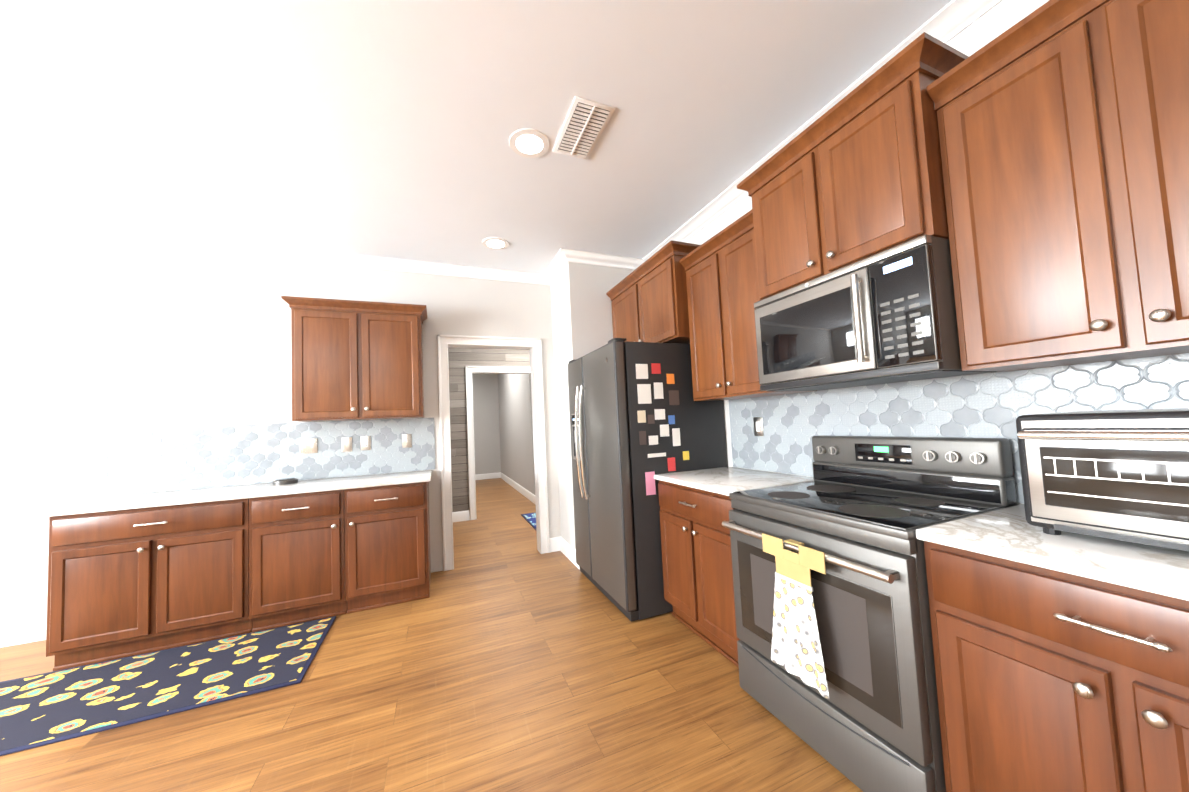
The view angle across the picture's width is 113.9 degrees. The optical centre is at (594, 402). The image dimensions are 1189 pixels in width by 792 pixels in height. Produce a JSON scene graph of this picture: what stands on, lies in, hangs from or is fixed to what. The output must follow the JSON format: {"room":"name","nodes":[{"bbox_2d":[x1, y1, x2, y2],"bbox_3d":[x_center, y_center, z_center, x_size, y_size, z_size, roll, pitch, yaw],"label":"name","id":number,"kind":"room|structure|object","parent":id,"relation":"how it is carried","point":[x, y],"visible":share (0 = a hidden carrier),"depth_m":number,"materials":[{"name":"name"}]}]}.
{"room":"kitchen","nodes":[
{"label":"kitchen","id":0,"kind":"room"},
{"bbox_2d":[0,234,560,647],"bbox_3d":[-2.055,0.141,3.393,9.000,2.815,0.120,-1,-3,-22],"label":"wall","id":1,"kind":"structure","parent":0,"point":[95,336],"depth_m":2.91,"materials":[{"name":"beige paint"}]},
{"bbox_2d":[0,418,435,504],"bbox_3d":[-2.714,0.409,3.038,2.700,0.472,0.008,-1,-3,-22],"label":"backsplash","id":2,"kind":"structure","parent":1,"relation":"attached to","point":[41,466],"depth_m":2.91,"materials":[{"name":"white tile"}]},
{"bbox_2d":[299,438,316,453],"bbox_3d":[-2.350,0.362,3.175,0.122,0.122,0.016,-1,-3,-22],"label":"switch plate","id":3,"kind":"object","parent":2,"relation":"attached to","point":[308,446],"visible":1,"depth_m":3.18,"materials":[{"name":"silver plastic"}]},
{"bbox_2d":[342,437,351,451],"bbox_3d":[-2.101,0.361,3.281,0.076,0.122,0.007,-1,-3,-22],"label":"switch plate","id":4,"kind":"object","parent":2,"relation":"attached to","point":[347,444],"visible":1,"depth_m":3.28,"materials":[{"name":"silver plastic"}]},
{"bbox_2d":[361,436,370,449],"bbox_3d":[-1.972,0.352,3.333,0.076,0.122,0.010,-1,-3,-22],"label":"outlet plate","id":5,"kind":"object","parent":2,"relation":"attached to","point":[365,442],"visible":1,"depth_m":3.33,"materials":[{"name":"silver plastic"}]},
{"bbox_2d":[402,434,411,447],"bbox_3d":[-1.674,0.345,3.450,0.076,0.122,0.016,-1,-3,-22],"label":"switch plate","id":6,"kind":"object","parent":2,"relation":"attached to","point":[406,440],"visible":1,"depth_m":3.45,"materials":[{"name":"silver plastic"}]},
{"bbox_2d":[0,218,550,284],"bbox_3d":[-3.348,-1.199,2.851,6.260,0.075,0.092,-1,-3,-22],"label":"crown molding","id":7,"kind":"structure","parent":1,"relation":"attached to","point":[8,226],"depth_m":3.07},
{"bbox_2d":[281,296,426,421],"bbox_3d":[-1.925,-0.328,3.217,0.996,0.938,0.356,-1,-3,-22],"label":"upper cabinet","id":8,"kind":"object","parent":1,"relation":"attached to","point":[356,360],"visible":1,"depth_m":3.08,"materials":[{"name":"brown wood"}]},
{"bbox_2d":[437,335,549,570],"bbox_3d":[-0.984,0.442,3.805,0.990,2.160,0.174,-1,-3,-22],"label":"door frame","id":9,"kind":"structure","parent":1,"relation":"attached to","point":[532,345],"depth_m":3.82,"materials":[{"name":"white wood"}]},
{"bbox_2d":[0,478,862,791],"bbox_3d":[-1.525,1.529,2.839,10.500,0.060,15.200,-1,-3,-22],"label":"floor","id":10,"kind":"structure","parent":0,"point":[506,656],"depth_m":1.73,"materials":[{"name":"brown wood"}]},
{"bbox_2d":[46,498,251,670],"bbox_3d":[-2.782,1.102,2.608,0.900,0.884,0.646,-1,-3,-22],"label":"base cabinet","id":11,"kind":"object","parent":10,"relation":"on","point":[127,583],"visible":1,"depth_m":2.34,"materials":[{"name":"brown wood"}]},
{"bbox_2d":[0,470,431,520],"bbox_3d":[-2.598,0.639,2.725,2.668,0.030,0.625,-1,-3,-22],"label":"countertop","id":12,"kind":"structure","parent":11,"relation":"on","point":[70,507],"depth_m":2.58,"materials":[{"name":"stone"}]},
{"bbox_2d":[273,478,297,484],"bbox_3d":[-2.386,0.610,2.988,0.156,0.036,0.156,-1,-3,-22],"label":"plate","id":13,"kind":"object","parent":12,"relation":"on","point":[283,481],"visible":1,"depth_m":2.94,"materials":[{"name":"grey"}]},
{"bbox_2d":[0,616,335,755],"bbox_3d":[-2.448,1.494,2.038,1.690,0.010,0.765,-1,-3,-22],"label":"kitchen rug","id":14,"kind":"object","parent":10,"relation":"on","point":[39,710],"visible":1,"depth_m":2.04,"materials":[{"name":"blue fabric"}]},
{"bbox_2d":[249,490,346,631],"bbox_3d":[-2.115,1.085,2.879,0.535,0.884,0.646,-1,-3,-22],"label":"base cabinet","id":15,"kind":"object","parent":10,"relation":"on","point":[296,558],"visible":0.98,"depth_m":2.62,"materials":[{"name":"brown wood"}]},
{"bbox_2d":[344,482,430,612],"bbox_3d":[-1.614,1.073,3.083,0.540,0.884,0.646,-1,-3,-22],"label":"base cabinet","id":16,"kind":"object","parent":10,"relation":"on","point":[387,547],"visible":1,"depth_m":2.82,"materials":[{"name":"brown wood"}]},
{"bbox_2d":[521,512,536,530],"bbox_3d":[-0.100,1.553,5.246,1.550,0.010,1.290,-1,-3,-22],"label":"rug","id":17,"kind":"object","parent":10,"relation":"on","point":[530,518],"visible":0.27,"depth_m":5.27,"materials":[{"name":"blue fabric"}]},
{"bbox_2d":[568,338,726,621],"bbox_3d":[0.349,0.510,3.065,0.931,1.823,0.982,-1,-3,-22],"label":"fridge","id":18,"kind":"object","parent":10,"relation":"on","point":[640,417],"visible":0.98,"depth_m":2.62,"materials":[{"name":"grey metal"}]},
{"bbox_2d":[658,480,739,667],"bbox_3d":[0.829,0.918,2.291,0.646,0.884,0.735,-1,-3,-22],"label":"base cabinet","id":19,"kind":"object","parent":10,"relation":"on","point":[697,567],"visible":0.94,"depth_m":2.14,"materials":[{"name":"brown wood"}]},
{"bbox_2d":[654,467,813,495],"bbox_3d":[0.816,0.459,2.317,0.625,0.030,0.741,-1,-3,-22],"label":"countertop","id":20,"kind":"structure","parent":19,"relation":"on","point":[726,481],"depth_m":2.21,"materials":[{"name":"stone"}]},
{"bbox_2d":[722,435,1016,791],"bbox_3d":[1.051,0.737,1.579,0.739,1.150,0.761,-1,-3,-22],"label":"range","id":21,"kind":"object","parent":10,"relation":"on","point":[836,663],"visible":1,"depth_m":1.38,"materials":[{"name":"metal"}]},
{"bbox_2d":[924,541,1188,791],"bbox_3d":[1.400,0.817,0.881,0.646,0.884,0.770,-1,-3,-22],"label":"base cabinet","id":22,"kind":"object","parent":10,"relation":"on","point":[1048,680],"visible":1,"depth_m":0.91,"materials":[{"name":"brown wood"}]},
{"bbox_2d":[916,504,1188,600],"bbox_3d":[1.385,0.360,0.912,0.625,0.030,0.765,-1,-3,-22],"label":"countertop","id":23,"kind":"structure","parent":22,"relation":"on","point":[1010,533],"depth_m":0.93,"materials":[{"name":"stone"}]},
{"bbox_2d":[1016,408,1188,550],"bbox_3d":[1.443,0.178,0.895,0.451,0.325,0.545,-1,-3,-22],"label":"toaster oven","id":24,"kind":"object","parent":23,"relation":"on","point":[1122,475],"visible":1,"depth_m":0.93,"materials":[{"name":"silver metal"}]},
{"bbox_2d":[0,0,951,273],"bbox_3d":[-1.659,-1.349,2.989,10.500,0.080,15.200,-1,-3,-22],"label":"ceiling","id":25,"kind":"structure","parent":0,"point":[382,128],"depth_m":1.86,"materials":[{"name":"paint"}]},
{"bbox_2d":[482,237,508,249],"bbox_3d":[-0.830,-1.331,3.248,0.220,0.006,0.220,-1,-3,-22],"label":"recessed light","id":26,"kind":"object","parent":25,"relation":"in","point":[495,243],"visible":1,"depth_m":3.24,"materials":[{"name":"white"}]},
{"bbox_2d":[509,128,549,157],"bbox_3d":[-0.355,-1.412,2.115,0.220,0.006,0.220,-1,-3,-22],"label":"recessed light","id":27,"kind":"object","parent":25,"relation":"in","point":[529,143],"visible":1,"depth_m":2.10,"materials":[{"name":"white"}]},
{"bbox_2d":[553,96,615,159],"bbox_3d":[-0.066,-1.424,2.039,0.210,0.017,0.390,-1,-3,-22],"label":"ceiling vent","id":28,"kind":"object","parent":25,"relation":"in","point":[585,124],"visible":1,"depth_m":2.00,"materials":[{"name":"white plastic"}]},
{"bbox_2d":[472,374,499,474],"bbox_3d":[-3.533,0.524,9.406,2.370,2.815,0.120,-1,-3,-22],"label":"wall","id":29,"kind":"structure","parent":0,"point":[486,414],"depth_m":9.67,"materials":[{"name":"grey paint"}]},
{"bbox_2d":[475,472,499,479],"bbox_3d":[-3.455,1.857,9.269,2.350,0.135,0.016,-1,-3,-22],"label":"baseboard","id":30,"kind":"structure","parent":29,"relation":"attached to","point":[489,475],"depth_m":9.59,"materials":[{"name":"white wood"}]},
{"bbox_2d":[448,348,529,511],"bbox_3d":[-1.188,0.226,5.781,5.600,2.815,0.120,-1,-3,-22],"label":"wall","id":31,"kind":"structure","parent":0,"point":[459,359],"depth_m":5.44,"materials":[{"name":"grey wood"}]},
{"bbox_2d":[453,510,469,521],"bbox_3d":[-2.717,1.599,4.992,2.110,0.135,0.016,-1,-3,-22],"label":"baseboard","id":32,"kind":"structure","parent":31,"relation":"attached to","point":[459,516],"depth_m":5.34,"materials":[{"name":"white wood"}]},
{"bbox_2d":[465,366,530,519],"bbox_3d":[-1.284,0.555,5.705,1.130,2.160,0.147,-1,-3,-22],"label":"door frame","id":33,"kind":"structure","parent":31,"relation":"attached to","point":[470,371],"depth_m":5.47,"materials":[{"name":"white wood"}]},
{"bbox_2d":[496,374,534,494],"bbox_3d":[-1.607,0.359,7.964,0.120,2.815,4.250,-1,-3,-22],"label":"wall","id":34,"kind":"structure","parent":0,"point":[503,425],"depth_m":7.65,"materials":[{"name":"grey paint"}]},
{"bbox_2d":[500,472,535,504],"bbox_3d":[-1.586,1.694,7.813,0.016,0.135,4.130,-1,-3,-22],"label":"baseboard","id":35,"kind":"structure","parent":34,"relation":"attached to","point":[519,488],"depth_m":7.44,"materials":[{"name":"white wood"}]},
{"bbox_2d":[550,262,633,547],"bbox_3d":[0.142,0.065,3.892,0.930,2.815,0.609,-1,-3,-22],"label":"wall","id":36,"kind":"structure","parent":0,"point":[581,311],"depth_m":3.62,"materials":[{"name":"beige paint"}]},
{"bbox_2d":[544,257,565,283],"bbox_3d":[-0.374,-1.292,3.721,0.092,0.075,0.480,-1,-3,-22],"label":"crown molding","id":37,"kind":"structure","parent":36,"relation":"attached to","point":[554,269],"depth_m":3.80,"materials":[{"name":"white wood"}]},
{"bbox_2d":[549,536,579,569],"bbox_3d":[-3.099,1.485,2.472,6.310,0.135,0.626,-1,-3,-22],"label":"baseboard","id":38,"kind":"structure","parent":36,"relation":"attached to","point":[565,548],"depth_m":3.79,"materials":[{"name":"white wood"}]},
{"bbox_2d":[556,248,643,269],"bbox_3d":[0.061,-1.320,3.579,0.792,0.075,0.092,-1,-3,-22],"label":"crown molding","id":39,"kind":"structure","parent":36,"relation":"attached to","point":[564,256],"depth_m":3.57,"materials":[{"name":"white wood"}]},
{"bbox_2d":[686,0,1048,504],"bbox_3d":[1.950,-0.196,0.502,0.120,2.815,7.049,-1,-3,-22],"label":"wall","id":40,"kind":"structure","parent":0,"point":[1000,18],"depth_m":1.49,"materials":[{"name":"beige paint"}]},
{"bbox_2d":[606,240,699,343],"bbox_3d":[0.528,-0.742,3.204,0.446,0.646,1.126,-1,-3,-22],"label":"upper cabinet","id":41,"kind":"object","parent":40,"relation":"attached to","point":[649,300],"visible":0.48,"depth_m":2.87,"materials":[{"name":"brown wood"}]},
{"bbox_2d":[680,210,816,400],"bbox_3d":[0.907,-0.525,2.404,0.356,0.982,0.700,-1,-3,-22],"label":"upper cabinet","id":42,"kind":"object","parent":40,"relation":"attached to","point":[721,281],"visible":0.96,"depth_m":2.32,"materials":[{"name":"brown wood"}]},
{"bbox_2d":[640,0,1002,261],"bbox_3d":[1.085,-1.435,2.273,0.092,0.075,3.290,-1,-3,-22],"label":"crown molding","id":43,"kind":"structure","parent":40,"relation":"attached to","point":[950,20],"depth_m":1.79,"materials":[{"name":"white wood"}]},
{"bbox_2d":[737,32,967,300],"bbox_3d":[1.131,-0.864,1.724,0.436,0.647,0.858,-1,-3,-22],"label":"upper cabinet","id":44,"kind":"object","parent":40,"relation":"attached to","point":[855,175],"visible":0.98,"depth_m":1.50,"materials":[{"name":"brown wood"}]},
{"bbox_2d":[754,235,995,391],"bbox_3d":[1.128,-0.309,1.684,0.438,0.456,0.757,-1,-3,-22],"label":"microwave","id":45,"kind":"object","parent":44,"relation":"attached to","point":[887,316],"visible":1,"depth_m":1.46,"materials":[{"name":"metal"}]},
{"bbox_2d":[729,353,1188,502],"bbox_3d":[1.097,0.151,1.600,0.650,0.483,2.244,-1,-3,-22],"label":"backsplash","id":46,"kind":"structure","parent":40,"relation":"attached to","point":[996,404],"depth_m":1.57,"materials":[{"name":"white tile"}]},
{"bbox_2d":[753,417,763,435],"bbox_3d":[1.063,0.158,2.513,0.010,0.122,0.076,-1,-3,-22],"label":"electrical outlet plate","id":47,"kind":"object","parent":46,"relation":"attached to","point":[758,426],"visible":1,"depth_m":2.51,"materials":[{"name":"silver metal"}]},
{"bbox_2d":[927,0,1188,370],"bbox_3d":[1.470,-0.624,1.012,0.356,0.982,0.773,-1,-3,-22],"label":"upper cabinet","id":48,"kind":"object","parent":40,"relation":"attached to","point":[1063,126],"visible":1,"depth_m":1.05,"materials":[{"name":"brown wood"}]}
]}

